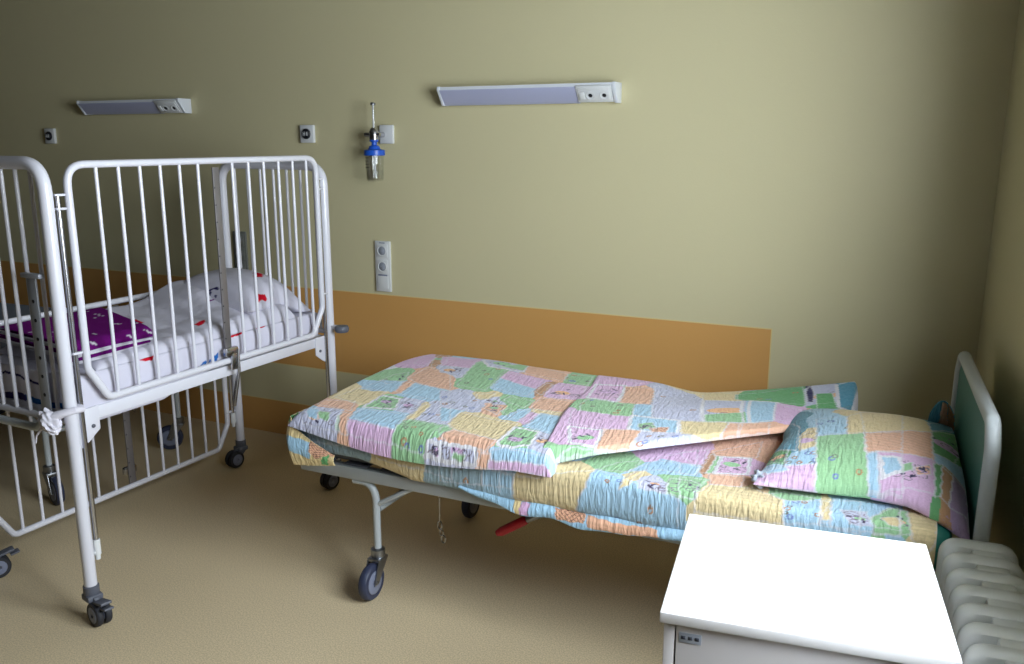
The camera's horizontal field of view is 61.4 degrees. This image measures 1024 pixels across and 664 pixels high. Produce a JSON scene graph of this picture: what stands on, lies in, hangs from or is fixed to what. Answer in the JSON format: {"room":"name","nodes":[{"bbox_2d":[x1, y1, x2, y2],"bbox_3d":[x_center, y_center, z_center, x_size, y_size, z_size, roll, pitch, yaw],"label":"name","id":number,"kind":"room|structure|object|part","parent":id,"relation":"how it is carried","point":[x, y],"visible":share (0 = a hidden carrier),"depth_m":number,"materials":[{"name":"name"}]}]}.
{"room":"hospital room","nodes":[
{"label":"hospital room","id":0,"kind":"room"},
{"bbox_2d":[0,408,679,663],"bbox_3d":[-2.949,1.224,1.674,8.700,0.120,7.151,6,14,25],"label":"floor","id":1,"kind":"structure","parent":0,"point":[208,560],"depth_m":3.07,"materials":[{"name":"plastic"}]},
{"bbox_2d":[0,392,184,504],"bbox_3d":[-2.460,0.156,4.184,2.055,0.870,0.804,6,14,25],"label":"hospital bed","id":2,"kind":"object","parent":1,"relation":"on","point":[168,436],"visible":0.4,"depth_m":3.62,"materials":[{"name":"grey metal"}]},
{"bbox_3d":[-1.978,0.444,3.614,0.239,0.267,0.025,6,14,25],"label":"leg","id":3,"kind":"part","parent":2,"relation":"part of","materials":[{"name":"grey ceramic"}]},
{"bbox_3d":[-1.676,0.304,4.239,0.239,0.267,0.025,6,14,25],"label":"leg","id":4,"kind":"part","parent":2,"relation":"part of","materials":[{"name":"white metal"}]},
{"bbox_3d":[-2.438,0.088,4.159,1.900,0.112,0.720,6,14,25],"label":"mattress","id":5,"kind":"object","parent":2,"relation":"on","visible":0},
{"bbox_2d":[0,302,50,354],"bbox_3d":[-2.446,-0.014,4.143,1.720,0.090,0.745,6,14,25],"label":"blanket","id":6,"kind":"object","parent":5,"relation":"on","point":[11,310],"visible":0.06,"depth_m":4.36,"materials":[{"name":"grey fabric"}]},
{"bbox_2d":[0,155,348,626],"bbox_3d":[-1.299,0.066,3.251,0.766,1.453,1.319,6,14,26],"label":"crib","id":7,"kind":"object","parent":1,"relation":"on","point":[81,428],"visible":0.86,"depth_m":2.90,"materials":[{"name":"white metal"}]},
{"bbox_3d":[-1.584,0.244,2.737,0.560,0.022,0.022,6,14,26],"label":"rail","id":8,"kind":"part","parent":7,"relation":"part of","materials":[{"name":"white metal"}]},
{"bbox_3d":[-1.584,0.128,2.712,0.598,1.338,0.039,6,14,26],"label":"foot frame","id":9,"kind":"part","parent":7,"relation":"part of","materials":[{"name":"white metal"}]},
{"bbox_2d":[35,402,85,443],"bbox_3d":[-1.364,0.281,2.600,0.149,0.119,0.072,-5,14,-23],"label":"cloth","id":10,"kind":"object","parent":7,"relation":"attached to","point":[50,422],"visible":0.98,"depth_m":2.57,"materials":[{"name":"white fabric"}]},
{"bbox_3d":[-1.316,0.153,2.615,0.015,1.130,0.015,-4,13,-18],"label":"guide rod","id":11,"kind":"part","parent":7,"relation":"part of","materials":[{"name":"silver metal"}]},
{"bbox_3d":[-1.322,0.691,2.723,0.022,0.067,0.050,6,14,26],"label":"rod","id":12,"kind":"part","parent":7,"relation":"part of","materials":[{"name":"white plastic"}]},
{"bbox_3d":[-1.567,0.589,3.538,0.020,0.086,0.060,6,14,26],"label":"release lever","id":13,"kind":"part","parent":7,"relation":"part of","materials":[{"name":"silver metal"}]},
{"bbox_3d":[-1.305,0.122,3.272,0.550,0.040,1.196,6,14,26],"label":"mattress frame","id":14,"kind":"part","parent":7,"relation":"part of","materials":[{"name":"white metal"}]},
{"bbox_3d":[-1.294,-0.129,3.879,0.015,1.130,0.015,11,17,41],"label":"guide rod","id":15,"kind":"part","parent":7,"relation":"part of","materials":[{"name":"silver metal"}]},
{"bbox_3d":[-1.020,0.163,3.158,0.027,0.222,0.062,6,14,26],"label":"release lever","id":16,"kind":"part","parent":7,"relation":"part of","materials":[{"name":"silver metal"}]},
{"bbox_3d":[-1.288,0.403,4.011,0.022,0.067,0.050,6,14,26],"label":"rod","id":17,"kind":"part","parent":7,"relation":"part of","materials":[{"name":"white plastic"}]},
{"bbox_3d":[-1.026,-0.093,3.785,0.598,1.299,0.039,6,14,26],"label":"head frame","id":18,"kind":"part","parent":7,"relation":"part of","materials":[{"name":"white metal"}]},
{"bbox_3d":[-0.788,-0.073,3.627,0.015,1.130,0.015,3,13,12],"label":"guide rod","id":19,"kind":"part","parent":7,"relation":"part of","materials":[{"name":"silver metal"}]},
{"bbox_3d":[-1.305,0.058,3.257,0.488,0.090,1.150,6,14,26],"label":"mattress","id":20,"kind":"object","parent":7,"relation":"in","visible":0},
{"bbox_2d":[0,311,317,419],"bbox_3d":[-1.308,0.075,3.237,0.527,0.170,1.155,6,14,26],"label":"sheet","id":21,"kind":"object","parent":20,"relation":"on","point":[92,396],"visible":0.34,"depth_m":2.86,"materials":[{"name":"white fabric"}]},
{"bbox_2d":[0,280,295,370],"bbox_3d":[-1.313,-0.063,3.195,0.507,0.142,0.930,6,14,26],"label":"duvet","id":22,"kind":"object","parent":21,"relation":"on","point":[142,313],"visible":0.38,"depth_m":3.22,"materials":[{"name":"white fabric"}]},
{"bbox_2d":[0,307,152,364],"bbox_3d":[-1.452,0.005,2.945,0.483,0.061,0.484,6,14,26],"label":"folded blanket","id":23,"kind":"object","parent":22,"relation":"on","point":[98,326],"visible":0.58,"depth_m":2.86,"materials":[{"name":"purple printed cotton"}]},
{"bbox_2d":[183,268,311,312],"bbox_3d":[-1.144,-0.169,3.554,0.515,0.178,0.388,6,14,26],"label":"pillow","id":24,"kind":"object","parent":21,"relation":"on","point":[247,277],"visible":0.49,"depth_m":3.43,"materials":[{"name":"white fabric"}]},
{"bbox_2d":[301,351,1001,600],"bbox_3d":[0.344,0.465,2.804,2.066,0.870,0.886,6,14,25],"label":"hospital bed","id":25,"kind":"object","parent":1,"relation":"on","point":[977,427],"visible":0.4,"depth_m":2.56,"materials":[{"name":"grey metal"}]},
{"bbox_3d":[-0.418,0.614,2.852,0.239,0.267,0.025,6,14,25],"label":"leg","id":26,"kind":"part","parent":25,"relation":"part of","materials":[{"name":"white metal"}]},
{"bbox_3d":[-0.234,0.595,2.853,0.032,0.226,0.004,6,14,25],"label":"chain","id":27,"kind":"part","parent":25,"relation":"part of","materials":[{"name":"silver metal"}]},
{"bbox_3d":[0.338,0.468,2.854,1.993,0.043,0.744,6,14,25],"label":"bed frame","id":28,"kind":"part","parent":25,"relation":"part of","materials":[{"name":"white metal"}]},
{"bbox_3d":[0.096,0.560,2.678,0.114,0.086,0.032,3,13,14],"label":"lever","id":29,"kind":"part","parent":25,"relation":"part of","materials":[{"name":"metal"}]},
{"bbox_2d":[331,453,951,569],"bbox_3d":[0.342,0.380,2.838,1.963,0.118,0.746,6,14,25],"label":"mattress","id":30,"kind":"object","parent":25,"relation":"on","point":[943,534],"visible":0.06,"depth_m":2.12,"materials":[{"name":"fabric"}]},
{"bbox_2d":[287,409,936,567],"bbox_3d":[0.296,0.389,2.828,1.962,0.193,0.834,6,14,25],"label":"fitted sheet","id":31,"kind":"object","parent":30,"relation":"on","point":[652,492],"visible":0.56,"depth_m":2.44,"materials":[{"name":"multicoloured fabric"}]},
{"bbox_2d":[288,354,857,477],"bbox_3d":[0.221,0.264,2.888,1.690,0.164,0.928,6,14,25],"label":"quilt","id":32,"kind":"object","parent":31,"relation":"on","point":[431,409],"visible":0.98,"depth_m":2.78,"materials":[{"name":"multicoloured fabric"}]},
{"bbox_2d":[750,400,969,538],"bbox_3d":[1.012,0.332,2.497,0.549,0.178,0.744,6,14,25],"label":"pillow","id":33,"kind":"object","parent":31,"relation":"on","point":[913,463],"visible":0.95,"depth_m":2.31,"materials":[{"name":"fabric"}]},
{"bbox_3d":[1.259,0.344,2.380,0.012,0.381,0.740,5,14,22],"label":"board panel","id":34,"kind":"part","parent":25,"relation":"part of","materials":[{"name":"green plastic"}]},
{"bbox_3d":[1.259,0.374,2.386,0.035,0.509,0.805,5,14,22],"label":"headboard","id":35,"kind":"part","parent":25,"relation":"part of","materials":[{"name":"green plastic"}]},
{"bbox_2d":[660,514,961,663],"bbox_3d":[0.511,0.797,1.593,0.445,0.750,0.420,4,13,18],"label":"nightstand","id":36,"kind":"object","parent":1,"relation":"on","point":[738,591],"visible":1,"depth_m":1.43,"materials":[{"name":"white laminate"}]},
{"bbox_3d":[0.458,0.796,1.429,0.392,0.634,0.018,4,13,18],"label":"door","id":37,"kind":"part","parent":36,"relation":"part of","materials":[{"name":"white laminate"}]},
{"bbox_2d":[935,538,1023,663],"bbox_3d":[0.918,0.861,1.650,0.164,0.600,0.890,5,13,20],"label":"radiator","id":38,"kind":"object","parent":1,"relation":"on","point":[981,583],"visible":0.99,"depth_m":1.75,"materials":[{"name":"metal"}]},
{"bbox_2d":[0,0,1019,537],"bbox_3d":[-1.852,-0.975,4.590,7.841,2.900,0.200,6,14,25],"label":"wall","id":39,"kind":"structure","parent":0,"point":[775,194],"depth_m":3.55,"materials":[{"name":"paint"}]},
{"bbox_2d":[44,128,56,143],"bbox_3d":[-2.564,-1.087,4.780,0.078,0.082,0.029,6,14,25],"label":"outlet","id":40,"kind":"object","parent":39,"relation":"attached to","point":[50,133],"visible":1,"depth_m":4.77,"materials":[{"name":"white plastic"}]},
{"bbox_2d":[76,98,191,114],"bbox_3d":[-1.954,-1.158,4.434,0.723,0.071,0.090,6,14,25],"label":"wall lamp","id":41,"kind":"object","parent":39,"relation":"attached to","point":[178,105],"visible":1,"depth_m":4.40,"materials":[{"name":"white plastic"}]},
{"bbox_2d":[78,102,164,114],"bbox_3d":[-2.026,-1.157,4.462,0.546,0.055,0.063,6,14,25],"label":"diffuser","id":42,"kind":"object","parent":41,"relation":"attached to","point":[88,108],"depth_m":4.45,"materials":[{"name":"white plastic"}]},
{"bbox_3d":[-1.716,-1.126,4.305,0.146,0.061,0.052,6,14,25],"label":"socket panel","id":43,"kind":"part","parent":41,"relation":"part of","materials":[{"name":"white plastic"}]},
{"bbox_2d":[233,231,248,269],"bbox_3d":[-1.375,-0.397,4.364,0.082,0.225,0.020,6,14,25],"label":"strip","id":44,"kind":"object","parent":39,"relation":"attached to","point":[243,236],"visible":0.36,"depth_m":4.35,"materials":[{"name":"grey plastic"}]},
{"bbox_2d":[234,234,243,245],"bbox_3d":[-1.377,-0.463,4.344,0.060,0.062,0.008,6,14,25],"label":"socket","id":45,"kind":"object","parent":44,"relation":"attached to","point":[241,235],"depth_m":4.34,"materials":[{"name":"grey plastic"}]},
{"bbox_2d":[235,247,244,259],"bbox_3d":[-1.377,-0.395,4.359,0.060,0.062,0.008,6,14,25],"label":"socket","id":46,"kind":"object","parent":44,"relation":"attached to","point":[242,248],"depth_m":4.35,"materials":[{"name":"grey plastic"}]},
{"bbox_2d":[236,261,245,268],"bbox_3d":[-1.377,-0.327,4.374,0.060,0.062,0.008,6,14,25],"label":"socket","id":47,"kind":"object","parent":44,"relation":"attached to","point":[243,262],"depth_m":4.36,"materials":[{"name":"grey plastic"}]},
{"bbox_2d":[300,125,315,142],"bbox_3d":[-0.961,-0.928,4.039,0.078,0.082,0.029,6,14,25],"label":"outlet","id":48,"kind":"object","parent":39,"relation":"attached to","point":[307,132],"visible":1,"depth_m":4.03,"materials":[{"name":"white plastic"}]},
{"bbox_2d":[364,102,394,176],"bbox_3d":[-0.598,-0.844,3.832,0.094,0.340,0.136,10,16,37],"label":"oxygen flowmeter","id":49,"kind":"object","parent":39,"relation":"attached to","point":[386,132],"visible":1,"depth_m":3.81,"materials":[{"name":"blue plastic"}]},
{"bbox_2d":[365,156,375,176],"bbox_3d":[-0.611,-0.730,3.840,0.082,0.114,0.083,6,14,25],"label":"jar","id":50,"kind":"object","parent":49,"relation":"on","point":[374,156],"depth_m":3.84,"materials":[{"name":"plastic"}]},
{"bbox_2d":[379,125,394,143],"bbox_3d":[-0.560,-0.886,3.862,0.072,0.082,0.016,6,14,25],"label":"outlet plate","id":51,"kind":"object","parent":49,"relation":"attached to","point":[387,131],"depth_m":3.85,"materials":[{"name":"white plastic"}]},
{"bbox_2d":[375,241,391,291],"bbox_3d":[-0.600,-0.305,4.009,0.082,0.236,0.020,6,14,25],"label":"strip","id":52,"kind":"object","parent":39,"relation":"attached to","point":[382,248],"visible":1,"depth_m":4.00,"materials":[{"name":"white plastic"}]},
{"bbox_2d":[376,244,387,257],"bbox_3d":[-0.602,-0.375,3.988,0.060,0.062,0.008,6,14,25],"label":"socket","id":53,"kind":"object","parent":52,"relation":"attached to","point":[381,249],"depth_m":3.99,"materials":[{"name":"white plastic"}]},
{"bbox_2d":[377,260,387,273],"bbox_3d":[-0.602,-0.304,4.004,0.060,0.062,0.008,6,14,25],"label":"socket","id":54,"kind":"object","parent":52,"relation":"attached to","point":[382,265],"depth_m":4.00,"materials":[{"name":"white plastic"}]},
{"bbox_2d":[437,81,621,105],"bbox_3d":[0.056,-0.965,3.505,0.787,0.077,0.088,6,14,25],"label":"wall lamp","id":55,"kind":"object","parent":39,"relation":"attached to","point":[567,93],"visible":1,"depth_m":3.47,"materials":[{"name":"white plastic"}]},
{"bbox_2d":[439,87,579,105],"bbox_3d":[-0.017,-0.964,3.532,0.610,0.061,0.063,6,14,25],"label":"diffuser","id":56,"kind":"object","parent":55,"relation":"attached to","point":[448,96],"depth_m":3.52,"materials":[{"name":"white plastic"}]},
{"bbox_2d":[579,92,584,98],"bbox_3d":[0.274,-0.926,3.380,0.022,0.026,0.021,6,14,25],"label":"switch","id":57,"kind":"object","parent":55,"relation":"attached to","point":[581,94],"depth_m":3.38,"materials":[{"name":"white plastic"}]},
{"bbox_2d":[586,91,594,99],"bbox_3d":[0.306,-0.923,3.366,0.038,0.032,0.025,6,14,25],"label":"socket","id":58,"kind":"object","parent":55,"relation":"attached to","point":[590,95],"depth_m":3.36,"materials":[{"name":"white plastic"}]},
{"bbox_3d":[0.322,-0.930,3.361,0.146,0.063,0.050,6,14,25],"label":"socket panel","id":59,"kind":"part","parent":55,"relation":"part of","materials":[{"name":"white plastic"}]},
{"bbox_2d":[599,91,608,99],"bbox_3d":[0.358,-0.917,3.342,0.038,0.032,0.025,6,14,25],"label":"socket","id":60,"kind":"object","parent":55,"relation":"attached to","point":[603,95],"depth_m":3.34,"materials":[{"name":"white plastic"}]},
{"bbox_2d":[955,0,1023,572],"bbox_3d":[0.460,0.087,-0.162,0.100,2.900,7.050,5,14,21],"label":"wall","id":61,"kind":"structure","parent":0,"point":[1000,352],"depth_m":2.53,"materials":[{"name":"paint"}]}
]}

